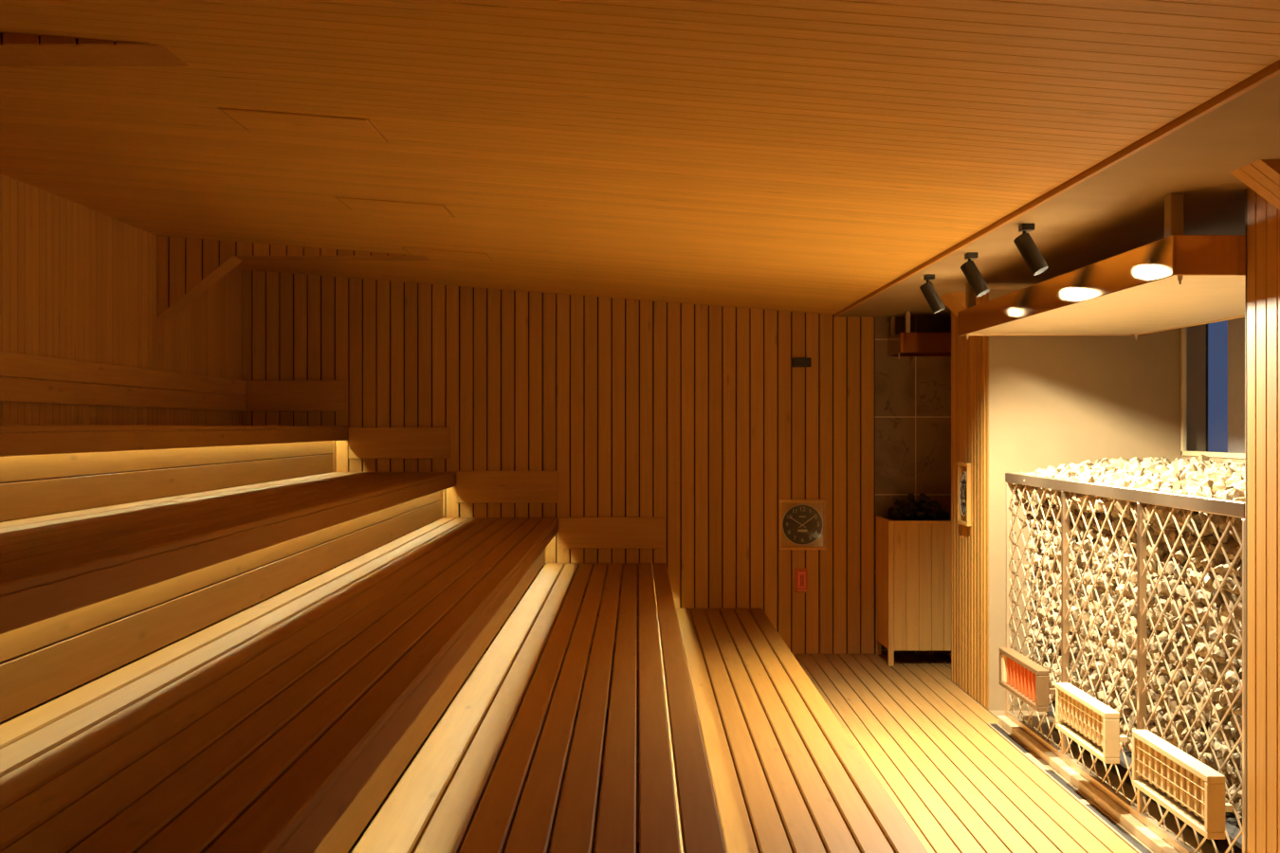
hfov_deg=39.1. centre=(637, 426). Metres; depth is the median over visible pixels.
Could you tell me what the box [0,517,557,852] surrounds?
bench
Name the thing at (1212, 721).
stone
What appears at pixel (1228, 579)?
stone
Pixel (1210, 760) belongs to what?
stone
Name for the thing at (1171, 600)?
stone
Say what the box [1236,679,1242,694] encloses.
stone
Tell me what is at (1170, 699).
stone
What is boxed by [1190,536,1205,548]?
stone
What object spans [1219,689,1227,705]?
stone
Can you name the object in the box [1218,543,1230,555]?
stone
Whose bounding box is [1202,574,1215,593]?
stone
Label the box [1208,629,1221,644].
stone
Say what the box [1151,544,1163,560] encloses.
stone
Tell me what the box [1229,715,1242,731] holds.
stone
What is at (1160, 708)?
stone
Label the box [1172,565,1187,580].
stone
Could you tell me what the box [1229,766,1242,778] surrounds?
stone
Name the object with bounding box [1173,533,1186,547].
stone
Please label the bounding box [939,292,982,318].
trim
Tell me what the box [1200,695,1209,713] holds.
stone
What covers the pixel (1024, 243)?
spotlight
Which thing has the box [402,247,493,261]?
ceiling hatch
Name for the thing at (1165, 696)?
stone
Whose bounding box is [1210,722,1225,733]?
stone
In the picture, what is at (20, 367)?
backrest
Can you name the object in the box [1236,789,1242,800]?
stone
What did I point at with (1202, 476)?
stone pile
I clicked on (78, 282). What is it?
wall
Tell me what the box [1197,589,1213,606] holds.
stone
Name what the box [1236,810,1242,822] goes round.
stone
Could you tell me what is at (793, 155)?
ceiling
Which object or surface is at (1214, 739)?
stone
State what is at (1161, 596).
stone
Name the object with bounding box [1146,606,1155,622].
stone
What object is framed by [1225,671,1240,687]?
stone
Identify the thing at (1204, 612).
stone
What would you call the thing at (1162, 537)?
stone
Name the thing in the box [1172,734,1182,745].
stone
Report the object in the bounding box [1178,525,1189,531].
stone
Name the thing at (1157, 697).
stone
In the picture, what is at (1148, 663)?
stone
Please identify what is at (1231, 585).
stone
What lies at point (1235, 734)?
stone
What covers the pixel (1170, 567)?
stone
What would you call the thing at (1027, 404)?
wall
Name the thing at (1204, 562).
stone
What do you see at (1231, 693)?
stone
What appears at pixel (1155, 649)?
stone
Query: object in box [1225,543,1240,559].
stone
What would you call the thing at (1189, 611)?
stone
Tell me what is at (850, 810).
bench
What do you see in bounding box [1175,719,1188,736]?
stone
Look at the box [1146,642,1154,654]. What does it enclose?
stone
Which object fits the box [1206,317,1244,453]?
wall
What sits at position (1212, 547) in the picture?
stone
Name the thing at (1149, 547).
stone
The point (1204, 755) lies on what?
stone
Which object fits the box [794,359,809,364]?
grille
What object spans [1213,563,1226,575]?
stone
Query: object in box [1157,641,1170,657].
stone
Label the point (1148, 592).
stone
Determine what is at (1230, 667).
stone
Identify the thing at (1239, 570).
stone
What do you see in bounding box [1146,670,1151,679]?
stone
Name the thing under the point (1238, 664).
stone
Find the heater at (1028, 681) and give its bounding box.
[999,647,1055,712]
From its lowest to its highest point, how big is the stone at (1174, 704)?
0.068 m
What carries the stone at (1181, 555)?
in the cage
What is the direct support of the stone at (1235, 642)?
in the cage
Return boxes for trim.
[156,235,430,320]
[834,59,1279,317]
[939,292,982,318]
[1230,159,1279,210]
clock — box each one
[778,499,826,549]
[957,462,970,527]
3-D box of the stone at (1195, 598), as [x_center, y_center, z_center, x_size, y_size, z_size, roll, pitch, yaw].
[2.593,0.785,8.360,0.072,0.064,0.040,0,0,34]
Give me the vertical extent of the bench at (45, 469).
0.403 m
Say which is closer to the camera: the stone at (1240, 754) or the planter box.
the stone at (1240, 754)
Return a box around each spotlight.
[919,274,945,313]
[960,252,989,297]
[1013,223,1048,275]
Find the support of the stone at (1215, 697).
in the cage
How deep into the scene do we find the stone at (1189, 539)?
8.41 m
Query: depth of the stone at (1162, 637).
8.85 m
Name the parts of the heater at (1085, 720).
radiant plate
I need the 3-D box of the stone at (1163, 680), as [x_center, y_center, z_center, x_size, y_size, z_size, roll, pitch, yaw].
[2.593,1.261,8.909,0.082,0.060,0.052,0,0,-17]
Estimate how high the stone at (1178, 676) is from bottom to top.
0.060 m
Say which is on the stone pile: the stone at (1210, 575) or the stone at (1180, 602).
the stone at (1210, 575)
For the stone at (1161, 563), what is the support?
in the cage
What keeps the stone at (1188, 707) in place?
in the cage
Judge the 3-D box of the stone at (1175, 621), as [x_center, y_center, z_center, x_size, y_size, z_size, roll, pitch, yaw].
[2.588,0.940,8.630,0.062,0.073,0.047,0,0,-10]
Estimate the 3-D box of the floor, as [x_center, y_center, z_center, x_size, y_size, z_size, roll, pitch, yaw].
[0.263,2.060,6.467,7.875,0.120,19.133,0,0,0]
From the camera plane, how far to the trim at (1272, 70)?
6.56 m
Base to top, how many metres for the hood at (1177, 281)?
0.380 m
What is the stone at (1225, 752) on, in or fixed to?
in the cage
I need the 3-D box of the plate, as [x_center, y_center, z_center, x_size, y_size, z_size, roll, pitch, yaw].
[1.437,1.354,15.824,0.110,0.210,0.020,0,0,0]
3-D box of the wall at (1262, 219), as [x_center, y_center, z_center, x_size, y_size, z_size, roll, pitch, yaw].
[3.260,0.425,2.111,1.580,3.250,10.421,0,0,0]
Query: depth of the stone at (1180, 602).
8.57 m
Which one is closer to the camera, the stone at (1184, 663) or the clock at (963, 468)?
the stone at (1184, 663)
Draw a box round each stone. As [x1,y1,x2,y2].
[892,511,901,517]
[898,502,907,510]
[909,493,914,501]
[919,493,930,500]
[1146,525,1154,536]
[1146,544,1152,556]
[1146,574,1154,585]
[1146,589,1153,603]
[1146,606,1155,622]
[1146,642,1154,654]
[1146,654,1152,666]
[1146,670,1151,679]
[1147,702,1159,713]
[1148,558,1157,574]
[1149,641,1158,653]
[1149,689,1156,701]
[1149,726,1165,735]
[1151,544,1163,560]
[1151,671,1158,688]
[1152,517,1158,526]
[1152,606,1159,622]
[1152,660,1164,671]
[1152,706,1167,715]
[1153,676,1170,688]
[1154,595,1164,605]
[1154,694,1165,706]
[1154,711,1168,724]
[1155,599,1170,610]
[1155,610,1170,622]
[1157,562,1169,576]
[1157,579,1165,595]
[1157,631,1169,642]
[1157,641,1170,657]
[1159,530,1169,543]
[1160,580,1169,593]
[1161,664,1175,675]
[1162,694,1173,704]
[1162,710,1174,724]
[1164,561,1174,575]
[1164,683,1177,695]
[1165,528,1175,547]
[1165,598,1176,606]
[1166,579,1179,597]
[1166,733,1173,743]
[1167,688,1177,694]
[1168,614,1178,624]
[1168,631,1179,643]
[1168,696,1174,712]
[1169,530,1179,540]
[1169,649,1178,661]
[1170,600,1178,616]
[1170,669,1182,681]
[1170,700,1178,714]
[1170,713,1179,723]
[1171,615,1186,629]
[1172,547,1178,561]
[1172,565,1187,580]
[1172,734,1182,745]
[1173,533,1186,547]
[1174,549,1188,561]
[1175,583,1190,598]
[1175,706,1186,717]
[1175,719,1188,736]
[1176,680,1188,697]
[1177,597,1187,615]
[1177,621,1188,633]
[1177,653,1187,667]
[1177,740,1188,751]
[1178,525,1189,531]
[1179,635,1188,648]
[1181,727,1196,739]
[1184,708,1196,718]
[1185,536,1193,551]
[1185,602,1197,617]
[1185,743,1192,754]
[1186,534,1195,546]
[1186,568,1193,584]
[1186,585,1198,603]
[1186,623,1198,638]
[1186,635,1197,652]
[1186,656,1195,668]
[1186,692,1202,705]
[1186,704,1194,720]
[1187,554,1196,569]
[1188,570,1202,587]
[1188,589,1201,602]
[1189,554,1206,568]
[1189,728,1204,742]
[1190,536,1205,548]
[1190,675,1202,684]
[1191,743,1197,754]
[1193,731,1206,742]
[1194,571,1203,583]
[1194,642,1205,655]
[1194,743,1206,757]
[1195,607,1205,620]
[1195,657,1204,671]
[1195,711,1206,728]
[1196,678,1206,685]
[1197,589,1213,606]
[1197,681,1210,693]
[1197,752,1213,764]
[1198,624,1207,639]
[1199,644,1210,658]
[1200,523,1208,533]
[1200,539,1212,553]
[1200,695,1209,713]
[1201,556,1215,574]
[1201,664,1214,678]
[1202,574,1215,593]
[1203,573,1214,582]
[1203,608,1212,620]
[1204,660,1214,670]
[1204,735,1216,748]
[1204,753,1216,769]
[1206,643,1222,658]
[1206,699,1216,712]
[1207,544,1221,555]
[1208,560,1223,572]
[1208,610,1219,625]
[1208,625,1217,639]
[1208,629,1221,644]
[1209,687,1224,702]
[1209,718,1223,728]
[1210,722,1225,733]
[1211,649,1227,663]
[1212,574,1224,589]
[1212,702,1226,718]
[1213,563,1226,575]
[1213,740,1222,753]
[1215,758,1227,774]
[1217,668,1230,686]
[1217,724,1233,741]
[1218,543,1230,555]
[1218,616,1226,626]
[1219,634,1232,651]
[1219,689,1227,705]
[1221,533,1230,543]
[1221,575,1234,594]
[1221,744,1238,760]
[1222,688,1235,701]
[1223,563,1240,576]
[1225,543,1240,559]
[1225,578,1239,591]
[1225,617,1235,634]
[1225,634,1239,646]
[1225,657,1238,670]
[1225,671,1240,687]
[1225,784,1241,797]
[1226,762,1234,774]
[1228,600,1236,610]
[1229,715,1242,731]
[1229,753,1240,766]
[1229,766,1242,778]
[1229,787,1240,802]
[1230,728,1240,740]
[1232,581,1242,594]
[1232,637,1242,649]
[1232,801,1241,813]
[1233,602,1242,621]
[1234,769,1242,784]
[1235,545,1242,559]
[1235,659,1242,667]
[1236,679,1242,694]
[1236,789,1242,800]
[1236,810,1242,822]
[1237,565,1242,577]
[1237,739,1242,751]
[1240,753,1242,770]
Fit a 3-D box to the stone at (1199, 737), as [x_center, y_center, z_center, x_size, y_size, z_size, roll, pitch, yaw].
[2.583,1.426,8.286,0.049,0.044,0.069,0,0,-27]
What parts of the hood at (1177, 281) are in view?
hanger post, hanger post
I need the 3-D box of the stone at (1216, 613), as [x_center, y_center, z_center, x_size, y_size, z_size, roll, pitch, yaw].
[2.603,0.866,8.138,0.041,0.069,0.041,0,0,40]
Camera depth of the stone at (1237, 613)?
7.72 m
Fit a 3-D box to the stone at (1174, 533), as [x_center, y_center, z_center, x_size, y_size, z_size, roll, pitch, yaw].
[2.600,0.524,8.686,0.049,0.055,0.059,0,0,-35]
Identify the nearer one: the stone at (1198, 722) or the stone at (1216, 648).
the stone at (1216, 648)
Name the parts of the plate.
panel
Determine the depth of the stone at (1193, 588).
8.46 m
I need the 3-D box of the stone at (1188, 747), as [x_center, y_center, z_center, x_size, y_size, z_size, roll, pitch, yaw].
[2.615,1.522,8.512,0.053,0.059,0.056,0,0,-9]
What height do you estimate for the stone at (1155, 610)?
0.088 m
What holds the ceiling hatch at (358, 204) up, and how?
attached to the ceiling
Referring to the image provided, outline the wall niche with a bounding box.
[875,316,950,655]
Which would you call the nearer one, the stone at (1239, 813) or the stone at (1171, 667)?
the stone at (1239, 813)
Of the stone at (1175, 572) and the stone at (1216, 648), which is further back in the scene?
the stone at (1175, 572)
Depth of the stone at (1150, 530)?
9.13 m
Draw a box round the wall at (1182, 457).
[1181,456,1244,462]
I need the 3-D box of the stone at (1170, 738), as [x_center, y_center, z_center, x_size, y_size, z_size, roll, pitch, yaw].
[2.610,1.511,8.763,0.073,0.063,0.052,0,0,-8]
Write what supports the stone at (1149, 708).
in the cage
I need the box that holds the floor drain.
[986,723,1153,852]
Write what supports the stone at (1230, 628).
in the cage
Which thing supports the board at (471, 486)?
attached to the wall at (700, 418)
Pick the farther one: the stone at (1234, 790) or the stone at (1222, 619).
the stone at (1222, 619)
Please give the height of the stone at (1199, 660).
0.068 m
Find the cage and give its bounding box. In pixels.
[997,473,1244,852]
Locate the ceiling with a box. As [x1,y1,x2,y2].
[0,0,1279,316]
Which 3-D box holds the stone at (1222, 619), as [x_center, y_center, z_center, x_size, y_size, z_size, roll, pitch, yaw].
[2.608,0.863,7.958,0.059,0.056,0.058,0,0,-22]
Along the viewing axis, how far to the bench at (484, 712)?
6.82 m
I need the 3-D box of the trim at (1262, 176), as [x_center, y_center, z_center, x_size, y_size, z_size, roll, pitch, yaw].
[2.362,-0.885,6.672,0.255,0.180,0.332,0,0,0]
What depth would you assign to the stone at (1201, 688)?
8.20 m
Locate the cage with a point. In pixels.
(1160, 832)
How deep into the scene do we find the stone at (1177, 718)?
8.72 m
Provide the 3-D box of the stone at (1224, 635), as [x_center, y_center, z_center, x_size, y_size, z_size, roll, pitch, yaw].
[2.611,0.958,7.998,0.076,0.081,0.059,0,0,-35]
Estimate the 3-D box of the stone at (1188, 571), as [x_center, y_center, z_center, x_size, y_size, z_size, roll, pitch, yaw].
[2.611,0.705,8.482,0.057,0.073,0.068,0,0,28]
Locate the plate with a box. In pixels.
[794,568,807,592]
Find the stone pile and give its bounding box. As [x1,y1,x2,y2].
[1011,454,1244,810]
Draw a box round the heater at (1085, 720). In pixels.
[1055,682,1127,764]
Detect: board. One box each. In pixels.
[244,380,347,411]
[348,427,450,458]
[456,471,558,503]
[558,517,665,548]
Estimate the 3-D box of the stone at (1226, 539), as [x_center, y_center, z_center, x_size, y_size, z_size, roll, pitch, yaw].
[2.581,0.471,7.900,0.044,0.081,0.068,0,0,2]
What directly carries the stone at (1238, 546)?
in the cage
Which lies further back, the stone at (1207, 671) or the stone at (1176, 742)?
the stone at (1176, 742)
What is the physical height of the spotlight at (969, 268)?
0.248 m
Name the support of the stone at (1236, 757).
in the cage
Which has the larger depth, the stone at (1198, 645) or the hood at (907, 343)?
the hood at (907, 343)
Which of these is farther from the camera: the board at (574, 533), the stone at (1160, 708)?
the board at (574, 533)
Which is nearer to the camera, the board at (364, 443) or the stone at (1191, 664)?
the stone at (1191, 664)
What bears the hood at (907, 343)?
hanging from the ceiling
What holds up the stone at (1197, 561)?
in the cage
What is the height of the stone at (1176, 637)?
0.062 m
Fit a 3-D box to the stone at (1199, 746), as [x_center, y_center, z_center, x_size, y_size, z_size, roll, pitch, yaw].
[2.595,1.502,8.314,0.055,0.079,0.055,0,0,-26]
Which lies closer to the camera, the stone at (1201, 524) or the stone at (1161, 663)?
the stone at (1201, 524)
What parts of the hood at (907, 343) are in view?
hanger post, hanger post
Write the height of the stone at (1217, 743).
0.051 m
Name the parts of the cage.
post, panel, panel, post, panel, rail, rail, post, panel, post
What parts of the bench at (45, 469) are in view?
seat, post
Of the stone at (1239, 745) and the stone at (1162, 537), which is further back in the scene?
the stone at (1162, 537)
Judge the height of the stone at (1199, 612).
0.060 m
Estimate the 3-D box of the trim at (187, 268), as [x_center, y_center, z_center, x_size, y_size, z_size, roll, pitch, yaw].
[-2.487,-1.091,13.201,1.975,0.601,0.360,0,0,0]
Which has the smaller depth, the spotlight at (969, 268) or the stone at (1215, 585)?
the stone at (1215, 585)
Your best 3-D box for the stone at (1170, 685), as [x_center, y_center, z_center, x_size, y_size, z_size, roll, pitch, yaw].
[2.608,1.288,8.820,0.054,0.062,0.066,0,0,-31]
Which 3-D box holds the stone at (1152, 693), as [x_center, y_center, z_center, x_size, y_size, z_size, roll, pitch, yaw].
[2.619,1.366,9.140,0.050,0.064,0.059,0,0,33]
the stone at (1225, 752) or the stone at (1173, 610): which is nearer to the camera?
the stone at (1225, 752)
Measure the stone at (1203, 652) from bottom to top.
0.060 m
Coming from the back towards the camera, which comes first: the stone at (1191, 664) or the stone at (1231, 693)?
the stone at (1191, 664)
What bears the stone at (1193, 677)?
in the cage
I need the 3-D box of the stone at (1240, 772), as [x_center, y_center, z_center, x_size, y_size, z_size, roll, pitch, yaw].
[2.596,1.516,7.754,0.051,0.068,0.062,0,0,15]
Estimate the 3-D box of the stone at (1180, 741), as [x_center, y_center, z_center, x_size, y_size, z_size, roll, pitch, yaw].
[2.609,1.526,8.595,0.061,0.057,0.070,0,0,2]
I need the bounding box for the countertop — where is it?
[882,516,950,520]
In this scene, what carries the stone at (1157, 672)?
in the cage
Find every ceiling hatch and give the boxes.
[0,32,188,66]
[217,107,389,142]
[334,196,455,217]
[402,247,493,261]
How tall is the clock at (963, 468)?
0.470 m
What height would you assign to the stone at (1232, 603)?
0.058 m
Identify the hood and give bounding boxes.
[887,310,950,359]
[958,193,1246,340]
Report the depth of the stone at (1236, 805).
7.85 m
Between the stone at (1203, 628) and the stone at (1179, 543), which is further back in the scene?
the stone at (1179, 543)
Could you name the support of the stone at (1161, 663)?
in the cage
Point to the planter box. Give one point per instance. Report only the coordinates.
(913, 557)
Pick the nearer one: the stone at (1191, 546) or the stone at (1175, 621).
the stone at (1191, 546)
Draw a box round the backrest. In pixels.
[0,351,246,411]
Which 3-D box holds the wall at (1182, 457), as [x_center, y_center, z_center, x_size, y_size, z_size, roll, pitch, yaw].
[3.845,0.425,9.978,0.030,3.250,5.512,0,0,0]
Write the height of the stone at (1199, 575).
0.073 m
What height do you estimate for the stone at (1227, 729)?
0.075 m
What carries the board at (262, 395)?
attached to the wall at (700, 418)
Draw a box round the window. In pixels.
[1180,328,1244,458]
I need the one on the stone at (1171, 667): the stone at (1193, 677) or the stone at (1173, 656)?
the stone at (1173, 656)
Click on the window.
(1183, 332)
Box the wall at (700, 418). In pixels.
[241,269,875,655]
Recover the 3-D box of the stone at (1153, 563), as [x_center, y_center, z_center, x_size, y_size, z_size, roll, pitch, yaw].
[2.587,0.699,9.043,0.048,0.082,0.049,0,0,-26]
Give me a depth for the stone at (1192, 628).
8.43 m
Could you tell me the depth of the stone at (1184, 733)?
8.44 m
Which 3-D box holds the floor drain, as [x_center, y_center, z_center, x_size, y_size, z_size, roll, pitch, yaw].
[2.380,1.996,9.724,0.070,0.008,4.774,0,0,0]
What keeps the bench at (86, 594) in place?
on the bench at (284, 723)
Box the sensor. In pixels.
[792,358,811,366]
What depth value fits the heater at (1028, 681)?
10.89 m
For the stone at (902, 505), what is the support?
on the planter box
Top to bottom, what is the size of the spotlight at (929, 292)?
0.250 m
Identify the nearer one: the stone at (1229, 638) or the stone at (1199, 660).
the stone at (1229, 638)
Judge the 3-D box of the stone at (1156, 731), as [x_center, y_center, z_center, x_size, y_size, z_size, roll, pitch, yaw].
[2.585,1.513,8.959,0.072,0.052,0.059,0,0,-26]
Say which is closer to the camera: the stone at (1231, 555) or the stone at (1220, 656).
the stone at (1231, 555)
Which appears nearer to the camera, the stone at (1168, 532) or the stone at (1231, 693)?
the stone at (1231, 693)
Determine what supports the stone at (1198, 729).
in the cage
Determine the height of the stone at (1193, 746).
0.064 m
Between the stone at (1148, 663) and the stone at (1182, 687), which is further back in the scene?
the stone at (1148, 663)
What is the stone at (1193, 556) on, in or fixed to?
on the stone at (1188, 571)
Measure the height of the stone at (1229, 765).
0.054 m
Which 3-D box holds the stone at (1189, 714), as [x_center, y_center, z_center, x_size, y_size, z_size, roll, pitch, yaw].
[2.590,1.338,8.405,0.072,0.056,0.057,0,0,23]
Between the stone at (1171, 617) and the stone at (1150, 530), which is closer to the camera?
the stone at (1171, 617)
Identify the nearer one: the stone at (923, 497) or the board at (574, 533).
the stone at (923, 497)
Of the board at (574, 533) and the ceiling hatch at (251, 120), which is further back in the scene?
the board at (574, 533)
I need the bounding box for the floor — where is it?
[347,654,1242,852]
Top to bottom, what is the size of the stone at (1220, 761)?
0.073 m
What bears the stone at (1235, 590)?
in the cage
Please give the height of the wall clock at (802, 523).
0.442 m
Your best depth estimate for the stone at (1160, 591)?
8.90 m
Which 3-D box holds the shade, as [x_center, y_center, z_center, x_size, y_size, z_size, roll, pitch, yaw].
[2.407,1.560,7.932,0.154,0.260,1.131,0,0,0]
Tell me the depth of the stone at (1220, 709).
7.97 m
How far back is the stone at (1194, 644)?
8.47 m
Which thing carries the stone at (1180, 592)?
in the cage
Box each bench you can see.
[0,424,347,521]
[0,472,455,722]
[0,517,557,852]
[351,563,726,852]
[656,608,928,852]
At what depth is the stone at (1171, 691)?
8.70 m
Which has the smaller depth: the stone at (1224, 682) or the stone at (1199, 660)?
the stone at (1224, 682)
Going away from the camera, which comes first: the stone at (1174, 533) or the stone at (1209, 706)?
the stone at (1209, 706)
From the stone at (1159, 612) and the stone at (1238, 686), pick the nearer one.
the stone at (1238, 686)
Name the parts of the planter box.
post, panel, rail, post, rail, panel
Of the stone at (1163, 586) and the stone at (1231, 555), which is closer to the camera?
the stone at (1231, 555)
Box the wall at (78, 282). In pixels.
[0,173,241,725]
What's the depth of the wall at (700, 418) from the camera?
15.83 m
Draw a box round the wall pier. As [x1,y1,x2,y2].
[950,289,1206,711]
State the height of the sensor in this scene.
0.080 m
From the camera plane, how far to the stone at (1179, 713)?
8.57 m
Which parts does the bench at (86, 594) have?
seat, post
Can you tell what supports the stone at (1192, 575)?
in the cage
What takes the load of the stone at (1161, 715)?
in the cage
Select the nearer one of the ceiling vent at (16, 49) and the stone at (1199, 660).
the ceiling vent at (16, 49)
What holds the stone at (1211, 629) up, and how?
in the cage
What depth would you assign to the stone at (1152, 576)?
9.16 m
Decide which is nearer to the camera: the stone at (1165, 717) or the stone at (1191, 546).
the stone at (1191, 546)
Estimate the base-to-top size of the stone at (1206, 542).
0.065 m
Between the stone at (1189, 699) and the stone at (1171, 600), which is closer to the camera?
the stone at (1189, 699)
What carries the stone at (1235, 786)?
in the cage
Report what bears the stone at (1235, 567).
in the cage
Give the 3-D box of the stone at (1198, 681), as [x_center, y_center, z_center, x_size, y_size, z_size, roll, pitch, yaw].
[2.618,1.186,8.313,0.062,0.042,0.056,0,0,33]
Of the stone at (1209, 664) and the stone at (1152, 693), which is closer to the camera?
the stone at (1209, 664)
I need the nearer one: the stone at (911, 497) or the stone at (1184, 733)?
the stone at (1184, 733)
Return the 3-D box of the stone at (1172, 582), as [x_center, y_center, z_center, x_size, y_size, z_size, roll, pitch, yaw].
[2.583,0.785,8.716,0.056,0.093,0.058,0,0,-30]
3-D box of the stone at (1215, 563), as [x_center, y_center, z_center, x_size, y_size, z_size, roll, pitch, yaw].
[2.594,0.629,8.088,0.070,0.059,0.047,0,0,-28]
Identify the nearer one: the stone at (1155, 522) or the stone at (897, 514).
the stone at (1155, 522)
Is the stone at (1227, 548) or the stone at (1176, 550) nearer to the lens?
the stone at (1227, 548)
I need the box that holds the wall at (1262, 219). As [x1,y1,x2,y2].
[1244,187,1279,852]
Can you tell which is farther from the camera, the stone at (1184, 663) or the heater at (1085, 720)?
the heater at (1085, 720)
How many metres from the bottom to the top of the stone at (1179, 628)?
0.059 m
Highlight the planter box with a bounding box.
[876,516,950,666]
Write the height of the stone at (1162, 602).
0.062 m
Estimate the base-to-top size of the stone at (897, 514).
0.059 m
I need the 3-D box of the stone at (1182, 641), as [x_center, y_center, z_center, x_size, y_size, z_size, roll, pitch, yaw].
[2.608,1.025,8.592,0.077,0.063,0.048,0,0,-44]

